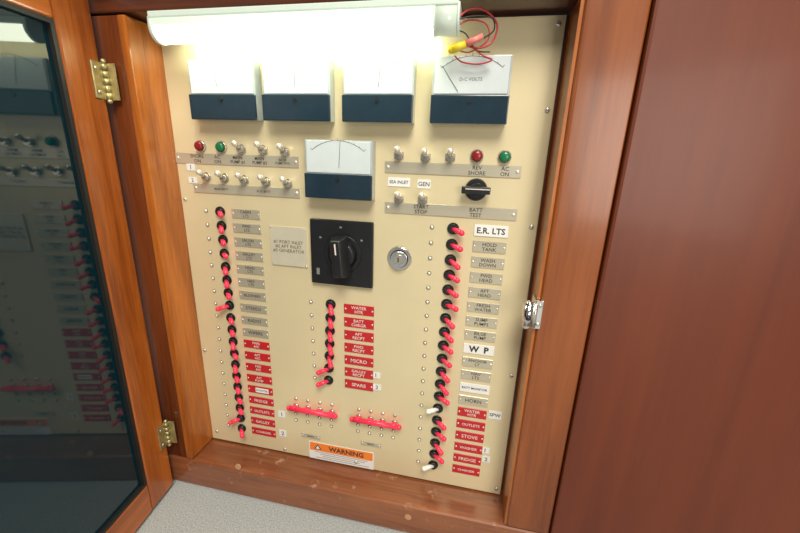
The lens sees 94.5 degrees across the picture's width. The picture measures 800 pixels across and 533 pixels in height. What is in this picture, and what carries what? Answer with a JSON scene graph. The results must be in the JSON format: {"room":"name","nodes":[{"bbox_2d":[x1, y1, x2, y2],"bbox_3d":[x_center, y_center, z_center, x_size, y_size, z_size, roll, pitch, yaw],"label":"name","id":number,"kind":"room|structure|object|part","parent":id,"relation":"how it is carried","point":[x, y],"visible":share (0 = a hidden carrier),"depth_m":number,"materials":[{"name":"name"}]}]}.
{"room":"boat cabin","nodes":[
{"label":"boat cabin","id":0,"kind":"room"},
{"bbox_2d":[135,479,407,532],"bbox_3d":[-0.120,0.766,-0.215,4.000,0.040,3.200,5,17,11],"label":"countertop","id":1,"kind":"structure","parent":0,"point":[185,507],"depth_m":0.70,"materials":[{"name":"grey carpet"}]},
{"bbox_2d":[88,0,651,532],"bbox_3d":[-0.104,-0.058,0.584,0.766,1.092,0.106,5,17,11],"label":"electrical cabinet","id":2,"kind":"object","parent":1,"relation":"on","point":[603,40],"depth_m":0.59,"materials":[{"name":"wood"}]},
{"bbox_2d":[0,0,176,532],"bbox_3d":[-0.475,0.123,0.300,0.040,0.867,0.706,3,16,4],"label":"door","id":3,"kind":"structure","parent":2,"relation":"attached to","point":[84,438],"depth_m":0.51,"materials":[{"name":"brown wood"}]},
{"bbox_3d":[-0.471,-0.263,0.184,0.022,0.060,0.579,3,16,4],"label":"rail","id":4,"kind":"part","parent":3,"relation":"part of","materials":[{"name":"brown wood"}]},
{"bbox_3d":[-0.498,0.510,0.411,0.022,0.060,0.579,3,16,4],"label":"rail","id":5,"kind":"part","parent":3,"relation":"part of","materials":[{"name":"brown wood"}]},
{"bbox_2d":[194,140,205,151],"bbox_3d":[-0.333,-0.200,0.612,0.020,0.020,0.010,5,17,11],"label":"indicator light","id":6,"kind":"object","parent":2,"relation":"attached to","point":[199,145],"depth_m":0.61,"materials":[{"name":"red plastic"}]},
{"bbox_2d":[196,169,210,181],"bbox_3d":[-0.331,-0.152,0.617,0.014,0.021,0.024,5,17,11],"label":"toggle switch","id":7,"kind":"object","parent":2,"relation":"attached to","point":[203,175],"depth_m":0.63,"materials":[{"name":"silver metal"}]},
{"bbox_3d":[-0.308,-0.090,0.633,0.009,0.011,0.020,-10,20,-36],"label":"lever","id":8,"kind":"part","parent":2,"relation":"part of","materials":[{"name":"red plastic"}]},
{"bbox_2d":[215,141,226,152],"bbox_3d":[-0.294,-0.196,0.605,0.020,0.020,0.010,5,17,11],"label":"indicator light","id":9,"kind":"object","parent":2,"relation":"attached to","point":[220,146],"depth_m":0.60,"materials":[{"name":"green plastic"}]},
{"bbox_3d":[-0.309,-0.064,0.640,0.009,0.014,0.020,-4,18,-21],"label":"lever","id":10,"kind":"part","parent":2,"relation":"part of","materials":[{"name":"red plastic"}]},
{"bbox_2d":[214,170,228,182],"bbox_3d":[-0.297,-0.148,0.611,0.014,0.021,0.024,5,17,11],"label":"toggle switch","id":11,"kind":"object","parent":2,"relation":"attached to","point":[221,176],"depth_m":0.62,"materials":[{"name":"silver metal"}]},
{"bbox_3d":[-0.330,0.076,0.686,0.024,0.012,0.009,-6,18,-26],"label":"lever","id":12,"kind":"part","parent":2,"relation":"part of","materials":[{"name":"red plastic"}]},
{"bbox_3d":[-0.310,-0.042,0.647,0.009,0.011,0.020,-10,20,-36],"label":"lever","id":13,"kind":"part","parent":2,"relation":"part of","materials":[{"name":"red plastic"}]},
{"bbox_3d":[-0.312,0.007,0.662,0.009,0.014,0.020,-4,18,-21],"label":"lever","id":14,"kind":"part","parent":2,"relation":"part of","materials":[{"name":"red plastic"}]},
{"bbox_3d":[-0.309,-0.019,0.653,0.009,0.009,0.021,-11,21,-38],"label":"lever","id":15,"kind":"part","parent":2,"relation":"part of","materials":[{"name":"red plastic"}]},
{"bbox_3d":[-0.313,0.031,0.669,0.009,0.014,0.020,-4,18,-21],"label":"lever","id":16,"kind":"part","parent":2,"relation":"part of","materials":[{"name":"red plastic"}]},
{"bbox_3d":[-0.314,0.054,0.675,0.009,0.011,0.020,-10,20,-36],"label":"lever","id":17,"kind":"part","parent":2,"relation":"part of","materials":[{"name":"red plastic"}]},
{"bbox_3d":[-0.316,0.102,0.689,0.009,0.011,0.020,-10,20,-36],"label":"lever","id":18,"kind":"part","parent":2,"relation":"part of","materials":[{"name":"red plastic"}]},
{"bbox_3d":[-0.317,0.126,0.696,0.009,0.011,0.020,-10,20,-36],"label":"lever","id":19,"kind":"part","parent":2,"relation":"part of","materials":[{"name":"red plastic"}]},
{"bbox_3d":[-0.318,0.151,0.704,0.009,0.014,0.020,-4,18,-21],"label":"lever","id":20,"kind":"part","parent":2,"relation":"part of","materials":[{"name":"red plastic"}]},
{"bbox_3d":[-0.339,0.316,0.756,0.024,0.012,0.009,-6,18,-26],"label":"lever","id":21,"kind":"part","parent":2,"relation":"part of","materials":[{"name":"red plastic"}]},
{"bbox_3d":[-0.320,0.199,0.718,0.009,0.014,0.020,-4,18,-21],"label":"lever","id":22,"kind":"part","parent":2,"relation":"part of","materials":[{"name":"red plastic"}]},
{"bbox_3d":[-0.317,0.172,0.710,0.009,0.009,0.021,-11,21,-38],"label":"lever","id":23,"kind":"part","parent":2,"relation":"part of","materials":[{"name":"red plastic"}]},
{"bbox_3d":[-0.320,0.221,0.724,0.009,0.011,0.020,-10,20,-36],"label":"lever","id":24,"kind":"part","parent":2,"relation":"part of","materials":[{"name":"red plastic"}]},
{"bbox_3d":[-0.321,0.245,0.731,0.009,0.011,0.020,-10,20,-36],"label":"lever","id":25,"kind":"part","parent":2,"relation":"part of","materials":[{"name":"red plastic"}]},
{"bbox_2d":[231,140,245,153],"bbox_3d":[-0.260,-0.190,0.591,0.014,0.021,0.024,5,17,11],"label":"toggle switch","id":26,"kind":"object","parent":2,"relation":"attached to","point":[237,146],"depth_m":0.60,"materials":[{"name":"silver metal"}]},
{"bbox_3d":[-0.321,0.268,0.738,0.009,0.009,0.021,-11,21,-38],"label":"lever","id":27,"kind":"part","parent":2,"relation":"part of","materials":[{"name":"red plastic"}]},
{"bbox_3d":[-0.322,0.292,0.745,0.009,0.009,0.021,-11,21,-38],"label":"lever","id":28,"kind":"part","parent":2,"relation":"part of","materials":[{"name":"red plastic"}]},
{"bbox_2d":[234,172,248,184],"bbox_3d":[-0.261,-0.144,0.605,0.014,0.021,0.024,5,17,11],"label":"toggle switch","id":29,"kind":"object","parent":2,"relation":"attached to","point":[240,178],"depth_m":0.61,"materials":[{"name":"silver metal"}]},
{"bbox_3d":[-0.325,0.343,0.760,0.009,0.014,0.020,-4,18,-21],"label":"lever","id":30,"kind":"part","parent":2,"relation":"part of","materials":[{"name":"red plastic"}]},
{"bbox_3d":[-0.264,-0.090,0.633,0.054,0.016,0.002,5,17,11],"label":"label plate","id":31,"kind":"part","parent":2,"relation":"part of","materials":[{"name":"silver metal"}]},
{"bbox_3d":[-0.265,-0.066,0.640,0.054,0.016,0.002,5,17,11],"label":"label plate","id":32,"kind":"part","parent":2,"relation":"part of","materials":[{"name":"silver metal"}]},
{"bbox_3d":[-0.266,-0.042,0.647,0.054,0.016,0.002,5,17,11],"label":"label plate","id":33,"kind":"part","parent":2,"relation":"part of","materials":[{"name":"silver metal"}]},
{"bbox_3d":[-0.267,-0.018,0.654,0.054,0.016,0.002,5,17,11],"label":"label plate","id":34,"kind":"part","parent":2,"relation":"part of","materials":[{"name":"silver metal"}]},
{"bbox_3d":[-0.268,0.006,0.661,0.054,0.016,0.002,5,17,11],"label":"label plate","id":35,"kind":"part","parent":2,"relation":"part of","materials":[{"name":"silver metal"}]},
{"bbox_3d":[-0.269,0.030,0.668,0.054,0.016,0.002,5,17,11],"label":"label plate","id":36,"kind":"part","parent":2,"relation":"part of","materials":[{"name":"silver metal"}]},
{"bbox_3d":[-0.270,0.054,0.675,0.054,0.016,0.002,5,17,11],"label":"label plate","id":37,"kind":"part","parent":2,"relation":"part of","materials":[{"name":"silver metal"}]},
{"bbox_3d":[-0.270,0.078,0.682,0.054,0.016,0.002,5,17,11],"label":"label plate","id":38,"kind":"part","parent":2,"relation":"part of","materials":[{"name":"silver metal"}]},
{"bbox_3d":[-0.271,0.102,0.689,0.054,0.016,0.002,5,17,11],"label":"label plate","id":39,"kind":"part","parent":2,"relation":"part of","materials":[{"name":"silver metal"}]},
{"bbox_3d":[-0.272,0.126,0.696,0.054,0.016,0.002,5,17,11],"label":"label plate","id":40,"kind":"part","parent":2,"relation":"part of","materials":[{"name":"silver metal"}]},
{"bbox_3d":[-0.273,0.149,0.703,0.054,0.016,0.002,5,17,11],"label":"label plate","id":41,"kind":"part","parent":2,"relation":"part of","materials":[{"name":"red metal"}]},
{"bbox_3d":[-0.274,0.173,0.710,0.054,0.016,0.002,5,17,11],"label":"label plate","id":42,"kind":"part","parent":2,"relation":"part of","materials":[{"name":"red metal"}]},
{"bbox_3d":[-0.275,0.197,0.717,0.054,0.016,0.002,5,17,11],"label":"label plate","id":43,"kind":"part","parent":2,"relation":"part of","materials":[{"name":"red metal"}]},
{"bbox_3d":[-0.276,0.221,0.724,0.054,0.016,0.002,5,17,11],"label":"label plate","id":44,"kind":"part","parent":2,"relation":"part of","materials":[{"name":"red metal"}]},
{"bbox_3d":[-0.277,0.245,0.731,0.054,0.016,0.002,5,17,11],"label":"label plate","id":45,"kind":"part","parent":2,"relation":"part of","materials":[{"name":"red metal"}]},
{"bbox_2d":[254,141,267,154],"bbox_3d":[-0.222,-0.186,0.584,0.014,0.021,0.024,5,17,11],"label":"toggle switch","id":46,"kind":"object","parent":2,"relation":"attached to","point":[260,147],"depth_m":0.59,"materials":[{"name":"silver metal"}]},
{"bbox_3d":[-0.277,0.269,0.738,0.054,0.016,0.002,5,17,11],"label":"label plate","id":47,"kind":"part","parent":2,"relation":"part of","materials":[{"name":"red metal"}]},
{"bbox_3d":[-0.278,0.293,0.745,0.054,0.016,0.002,5,17,11],"label":"label plate","id":48,"kind":"part","parent":2,"relation":"part of","materials":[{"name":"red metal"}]},
{"bbox_3d":[-0.279,0.317,0.752,0.054,0.016,0.002,5,17,11],"label":"label plate","id":49,"kind":"part","parent":2,"relation":"part of","materials":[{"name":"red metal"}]},
{"bbox_2d":[257,174,270,186],"bbox_3d":[-0.222,-0.139,0.598,0.014,0.021,0.024,5,17,11],"label":"toggle switch","id":50,"kind":"object","parent":2,"relation":"attached to","point":[263,180],"depth_m":0.61,"materials":[{"name":"silver metal"}]},
{"bbox_3d":[-0.280,0.341,0.759,0.054,0.016,0.002,5,17,11],"label":"label plate","id":51,"kind":"part","parent":2,"relation":"part of","materials":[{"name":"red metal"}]},
{"bbox_2d":[276,143,289,156],"bbox_3d":[-0.185,-0.181,0.577,0.014,0.021,0.024,5,17,11],"label":"toggle switch","id":52,"kind":"object","parent":2,"relation":"attached to","point":[282,149],"depth_m":0.59,"materials":[{"name":"silver metal"}]},
{"bbox_2d":[279,176,292,188],"bbox_3d":[-0.184,-0.134,0.591,0.014,0.021,0.024,5,17,11],"label":"toggle switch","id":53,"kind":"object","parent":2,"relation":"attached to","point":[285,182],"depth_m":0.60,"materials":[{"name":"silver metal"}]},
{"bbox_3d":[-0.191,-0.034,0.632,0.067,0.069,0.003,5,17,11],"label":"instruction plate","id":54,"kind":"part","parent":2,"relation":"part of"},
{"bbox_3d":[-0.178,0.339,0.737,0.040,0.010,0.002,5,17,11],"label":"label plate","id":55,"kind":"part","parent":2,"relation":"part of","materials":[{"name":"silver metal"}]},
{"bbox_2d":[147,0,497,64],"bbox_3d":[-0.115,-0.305,0.491,0.477,0.065,0.037,5,17,11],"label":"lamp","id":56,"kind":"object","parent":2,"relation":"attached to","point":[369,19],"visible":1,"depth_m":0.47,"materials":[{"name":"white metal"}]},
{"bbox_2d":[151,6,432,44],"bbox_3d":[-0.149,-0.318,0.495,0.394,0.027,0.035,5,17,11],"label":"diffuser","id":57,"kind":"object","parent":56,"relation":"attached to","point":[244,23],"depth_m":0.48,"materials":[{"name":"white plastic"}]},
{"bbox_3d":[-0.144,0.216,0.685,0.024,0.012,0.009,-6,18,-26],"label":"lever","id":58,"kind":"part","parent":2,"relation":"part of","materials":[{"name":"red plastic"}]},
{"bbox_3d":[-0.142,0.192,0.678,0.024,0.012,0.009,-6,18,-26],"label":"lever","id":59,"kind":"part","parent":2,"relation":"part of","materials":[{"name":"red plastic"}]},
{"bbox_3d":[-0.126,0.173,0.668,0.009,0.018,0.022,-3,17,-18],"label":"lever","id":60,"kind":"part","parent":2,"relation":"part of","materials":[{"name":"red plastic"}]},
{"bbox_3d":[-0.124,0.148,0.661,0.009,0.018,0.022,-3,17,-18],"label":"lever","id":61,"kind":"part","parent":2,"relation":"part of","materials":[{"name":"red plastic"}]},
{"bbox_3d":[-0.123,0.123,0.653,0.009,0.017,0.021,-2,17,-14],"label":"lever","id":62,"kind":"part","parent":2,"relation":"part of","materials":[{"name":"red plastic"}]},
{"bbox_3d":[-0.121,0.099,0.645,0.009,0.017,0.021,-2,17,-14],"label":"lever","id":63,"kind":"part","parent":2,"relation":"part of","materials":[{"name":"red plastic"}]},
{"bbox_3d":[-0.119,0.075,0.638,0.009,0.017,0.021,-2,17,-14],"label":"lever","id":64,"kind":"part","parent":2,"relation":"part of","materials":[{"name":"red plastic"}]},
{"bbox_3d":[-0.089,-0.464,0.472,0.766,0.250,0.090,5,17,11],"label":"header rail","id":65,"kind":"part","parent":2,"relation":"part of","materials":[{"name":"brown wood"}]},
{"bbox_2d":[310,218,373,287],"bbox_3d":[-0.100,-0.018,0.598,0.108,0.111,0.038,5,17,11],"label":"switch","id":66,"kind":"object","parent":2,"relation":"attached to","point":[341,249],"depth_m":0.60,"materials":[{"name":"black plastic"}]},
{"bbox_3d":[-0.120,0.426,0.734,0.766,0.078,0.091,5,17,11],"label":"rail","id":67,"kind":"part","parent":2,"relation":"part of","materials":[{"name":"brown wood"}]},
{"bbox_3d":[-0.076,0.219,0.680,0.054,0.018,0.002,5,17,11],"label":"label plate","id":68,"kind":"part","parent":2,"relation":"part of","materials":[{"name":"red plastic"}]},
{"bbox_3d":[-0.075,0.195,0.673,0.054,0.018,0.002,5,17,11],"label":"label plate","id":69,"kind":"part","parent":2,"relation":"part of","materials":[{"name":"red plastic"}]},
{"bbox_3d":[-0.074,0.171,0.666,0.054,0.018,0.002,5,17,11],"label":"label plate","id":70,"kind":"part","parent":2,"relation":"part of","materials":[{"name":"red plastic"}]},
{"bbox_3d":[-0.073,0.147,0.659,0.054,0.018,0.002,5,17,11],"label":"label plate","id":71,"kind":"part","parent":2,"relation":"part of","materials":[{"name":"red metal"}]},
{"bbox_3d":[-0.073,0.123,0.652,0.054,0.018,0.002,5,17,11],"label":"label plate","id":72,"kind":"part","parent":2,"relation":"part of","materials":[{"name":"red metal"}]},
{"bbox_3d":[-0.072,0.099,0.645,0.054,0.018,0.002,5,17,11],"label":"label plate","id":73,"kind":"part","parent":2,"relation":"part of","materials":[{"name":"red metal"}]},
{"bbox_3d":[-0.071,0.075,0.638,0.054,0.018,0.002,5,17,11],"label":"label plate","id":74,"kind":"part","parent":2,"relation":"part of","materials":[{"name":"red plastic"}]},
{"bbox_3d":[-0.100,0.030,0.614,0.600,0.771,0.043,5,17,11],"label":"electrical panel","id":75,"kind":"part","parent":2,"relation":"part of","materials":[{"name":"beige metal"}]},
{"bbox_3d":[-0.056,0.342,0.711,0.040,0.010,0.002,5,17,11],"label":"label plate","id":76,"kind":"part","parent":2,"relation":"part of","materials":[{"name":"silver metal"}]},
{"bbox_2d":[394,191,403,203],"bbox_3d":[-0.004,-0.104,0.560,0.014,0.021,0.024,5,17,11],"label":"toggle switch","id":77,"kind":"object","parent":2,"relation":"attached to","point":[398,195],"depth_m":0.57,"materials":[{"name":"silver metal"}]},
{"bbox_2d":[394,146,403,160],"bbox_3d":[-0.004,-0.166,0.542,0.014,0.021,0.024,5,17,11],"label":"toggle switch","id":78,"kind":"object","parent":2,"relation":"attached to","point":[398,150],"depth_m":0.55,"materials":[{"name":"silver metal"}]},
{"bbox_2d":[418,192,427,204],"bbox_3d":[0.032,-0.101,0.553,0.014,0.021,0.024,5,17,11],"label":"toggle switch","id":79,"kind":"object","parent":2,"relation":"attached to","point":[422,196],"depth_m":0.56,"materials":[{"name":"silver metal"}]},
{"bbox_2d":[421,148,430,162],"bbox_3d":[0.036,-0.161,0.535,0.014,0.021,0.024,5,17,11],"label":"toggle switch","id":80,"kind":"object","parent":2,"relation":"attached to","point":[425,152],"depth_m":0.54,"materials":[{"name":"silver metal"}]},
{"bbox_3d":[0.051,0.374,0.688,0.024,0.009,0.009,-6,18,-26],"label":"lever","id":81,"kind":"part","parent":2,"relation":"part of","materials":[{"name":"white plastic"}]},
{"bbox_3d":[0.056,0.254,0.652,0.024,0.009,0.009,-6,18,-26],"label":"lever","id":82,"kind":"part","parent":2,"relation":"part of","materials":[{"name":"white plastic"}]},
{"bbox_3d":[0.071,0.353,0.678,0.009,0.010,0.024,-12,21,-39],"label":"lever","id":83,"kind":"part","parent":2,"relation":"part of","materials":[{"name":"red plastic"}]},
{"bbox_3d":[0.070,0.332,0.671,0.009,0.015,0.024,-11,21,-37],"label":"lever","id":84,"kind":"part","parent":2,"relation":"part of","materials":[{"name":"red plastic"}]},
{"bbox_3d":[0.073,0.305,0.664,0.009,0.010,0.024,-12,21,-39],"label":"lever","id":85,"kind":"part","parent":2,"relation":"part of","materials":[{"name":"red plastic"}]},
{"bbox_3d":[0.073,0.282,0.657,0.009,0.011,0.023,-11,21,-38],"label":"lever","id":86,"kind":"part","parent":2,"relation":"part of","materials":[{"name":"red plastic"}]},
{"bbox_3d":[0.075,0.212,0.635,0.009,0.015,0.024,-11,21,-37],"label":"lever","id":87,"kind":"part","parent":2,"relation":"part of","materials":[{"name":"red plastic"}]},
{"bbox_3d":[0.077,0.233,0.642,0.009,0.010,0.024,-12,21,-39],"label":"lever","id":88,"kind":"part","parent":2,"relation":"part of","materials":[{"name":"red plastic"}]},
{"bbox_3d":[0.076,0.188,0.628,0.009,0.015,0.024,-11,21,-37],"label":"lever","id":89,"kind":"part","parent":2,"relation":"part of","materials":[{"name":"red plastic"}]},
{"bbox_3d":[0.078,0.163,0.621,0.009,0.011,0.023,-11,21,-38],"label":"lever","id":90,"kind":"part","parent":2,"relation":"part of","materials":[{"name":"red plastic"}]},
{"bbox_3d":[0.080,0.139,0.614,0.009,0.011,0.023,-11,21,-38],"label":"lever","id":91,"kind":"part","parent":2,"relation":"part of","materials":[{"name":"red plastic"}]},
{"bbox_3d":[0.079,0.117,0.607,0.009,0.015,0.024,-11,21,-37],"label":"lever","id":92,"kind":"part","parent":2,"relation":"part of","materials":[{"name":"red plastic"}]},
{"bbox_3d":[0.080,0.093,0.600,0.009,0.015,0.024,-11,21,-37],"label":"lever","id":93,"kind":"part","parent":2,"relation":"part of","materials":[{"name":"red plastic"}]},
{"bbox_2d":[445,148,455,162],"bbox_3d":[0.071,-0.159,0.528,0.014,0.021,0.024,5,17,11],"label":"toggle switch","id":94,"kind":"object","parent":2,"relation":"attached to","point":[450,153],"depth_m":0.53,"materials":[{"name":"silver metal"}]},
{"bbox_3d":[0.084,0.066,0.593,0.009,0.010,0.024,-12,21,-39],"label":"lever","id":95,"kind":"part","parent":2,"relation":"part of","materials":[{"name":"red plastic"}]},
{"bbox_3d":[0.084,0.043,0.586,0.009,0.011,0.023,-11,21,-38],"label":"lever","id":96,"kind":"part","parent":2,"relation":"part of","materials":[{"name":"red plastic"}]},
{"bbox_3d":[0.085,0.019,0.579,0.009,0.011,0.023,-11,21,-38],"label":"lever","id":97,"kind":"part","parent":2,"relation":"part of","materials":[{"name":"red plastic"}]},
{"bbox_3d":[0.085,-0.003,0.572,0.009,0.015,0.024,-11,21,-37],"label":"lever","id":98,"kind":"part","parent":2,"relation":"part of","materials":[{"name":"red plastic"}]},
{"bbox_3d":[0.087,-0.029,0.565,0.009,0.011,0.023,-11,21,-38],"label":"lever","id":99,"kind":"part","parent":2,"relation":"part of","materials":[{"name":"red plastic"}]},
{"bbox_3d":[0.088,-0.053,0.558,0.009,0.011,0.023,-11,21,-38],"label":"lever","id":100,"kind":"part","parent":2,"relation":"part of","materials":[{"name":"red plastic"}]},
{"bbox_3d":[0.122,0.377,0.682,0.050,0.017,0.002,5,17,11],"label":"label plate","id":101,"kind":"part","parent":2,"relation":"part of","materials":[{"name":"red plastic"}]},
{"bbox_3d":[0.123,0.353,0.675,0.050,0.017,0.002,5,17,11],"label":"label plate","id":102,"kind":"part","parent":2,"relation":"part of","materials":[{"name":"red plastic"}]},
{"bbox_3d":[0.123,0.329,0.668,0.050,0.018,0.002,5,17,11],"label":"label plate","id":103,"kind":"part","parent":2,"relation":"part of","materials":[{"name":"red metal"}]},
{"bbox_3d":[0.124,0.305,0.661,0.050,0.017,0.002,5,17,11],"label":"label plate","id":104,"kind":"part","parent":2,"relation":"part of","materials":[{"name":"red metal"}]},
{"bbox_3d":[0.125,0.281,0.654,0.050,0.017,0.002,5,17,11],"label":"label plate","id":105,"kind":"part","parent":2,"relation":"part of","materials":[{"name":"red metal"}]},
{"bbox_3d":[0.126,0.257,0.647,0.050,0.018,0.002,5,17,11],"label":"label plate","id":106,"kind":"part","parent":2,"relation":"part of","materials":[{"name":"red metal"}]},
{"bbox_3d":[0.127,0.233,0.640,0.050,0.017,0.002,5,17,11],"label":"label plate","id":107,"kind":"part","parent":2,"relation":"part of","materials":[{"name":"silver metal"}]},
{"bbox_3d":[0.128,0.209,0.633,0.050,0.017,0.001,5,17,11],"label":"label plate","id":108,"kind":"part","parent":2,"relation":"part of","materials":[{"name":"white plastic"}]},
{"bbox_2d":[461,178,490,200],"bbox_3d":[0.110,-0.111,0.536,0.041,0.033,0.019,5,17,11],"label":"switch","id":109,"kind":"object","parent":2,"relation":"attached to","point":[472,189],"depth_m":0.54,"materials":[{"name":"black plastic"}]},
{"bbox_3d":[0.129,0.185,0.626,0.050,0.017,0.002,5,17,11],"label":"label plate","id":110,"kind":"part","parent":2,"relation":"part of","materials":[{"name":"silver metal"}]},
{"bbox_2d":[470,149,483,162],"bbox_3d":[0.111,-0.159,0.530,0.020,0.020,0.005,5,17,11],"label":"indicator light","id":111,"kind":"object","parent":2,"relation":"on","point":[476,155],"depth_m":0.53,"materials":[{"name":"red plastic"}]},
{"bbox_3d":[0.129,0.162,0.619,0.050,0.017,0.002,5,17,11],"label":"label plate","id":112,"kind":"part","parent":2,"relation":"part of","materials":[{"name":"silver metal"}]},
{"bbox_3d":[0.130,0.138,0.612,0.050,0.018,0.001,5,17,11],"label":"label plate","id":113,"kind":"part","parent":2,"relation":"part of","materials":[{"name":"white plastic"}]},
{"bbox_3d":[0.131,0.114,0.605,0.050,0.017,0.002,5,17,11],"label":"label plate","id":114,"kind":"part","parent":2,"relation":"part of","materials":[{"name":"silver metal"}]},
{"bbox_3d":[0.132,0.090,0.598,0.050,0.017,0.002,5,17,11],"label":"label plate","id":115,"kind":"part","parent":2,"relation":"part of","materials":[{"name":"silver metal"}]},
{"bbox_3d":[0.133,0.066,0.591,0.050,0.017,0.002,5,17,11],"label":"label plate","id":116,"kind":"part","parent":2,"relation":"part of","materials":[{"name":"silver metal"}]},
{"bbox_3d":[0.134,0.042,0.584,0.050,0.017,0.002,5,17,11],"label":"label plate","id":117,"kind":"part","parent":2,"relation":"part of","materials":[{"name":"silver metal"}]},
{"bbox_3d":[0.134,0.018,0.577,0.050,0.017,0.002,5,17,11],"label":"label plate","id":118,"kind":"part","parent":2,"relation":"part of","materials":[{"name":"silver metal"}]},
{"bbox_3d":[0.135,-0.005,0.570,0.050,0.017,0.002,5,17,11],"label":"label plate","id":119,"kind":"part","parent":2,"relation":"part of","materials":[{"name":"silver metal"}]},
{"bbox_3d":[0.136,-0.029,0.563,0.050,0.017,0.002,5,17,11],"label":"label plate","id":120,"kind":"part","parent":2,"relation":"part of","materials":[{"name":"silver metal"}]},
{"bbox_3d":[0.137,-0.053,0.556,0.050,0.018,0.001,5,17,11],"label":"label plate","id":121,"kind":"part","parent":2,"relation":"part of","materials":[{"name":"white plastic"}]},
{"bbox_2d":[498,150,511,163],"bbox_3d":[0.148,-0.155,0.523,0.020,0.020,0.005,5,17,11],"label":"indicator light","id":122,"kind":"object","parent":2,"relation":"attached to","point":[504,156],"depth_m":0.52,"materials":[{"name":"green plastic"}]},
{"bbox_2d":[549,0,799,532],"bbox_3d":[1.014,-0.294,0.261,1.500,1.800,0.060,5,17,11],"label":"wall","id":123,"kind":"structure","parent":0,"point":[685,417],"depth_m":0.46,"materials":[{"name":"brown wood"}]}
]}

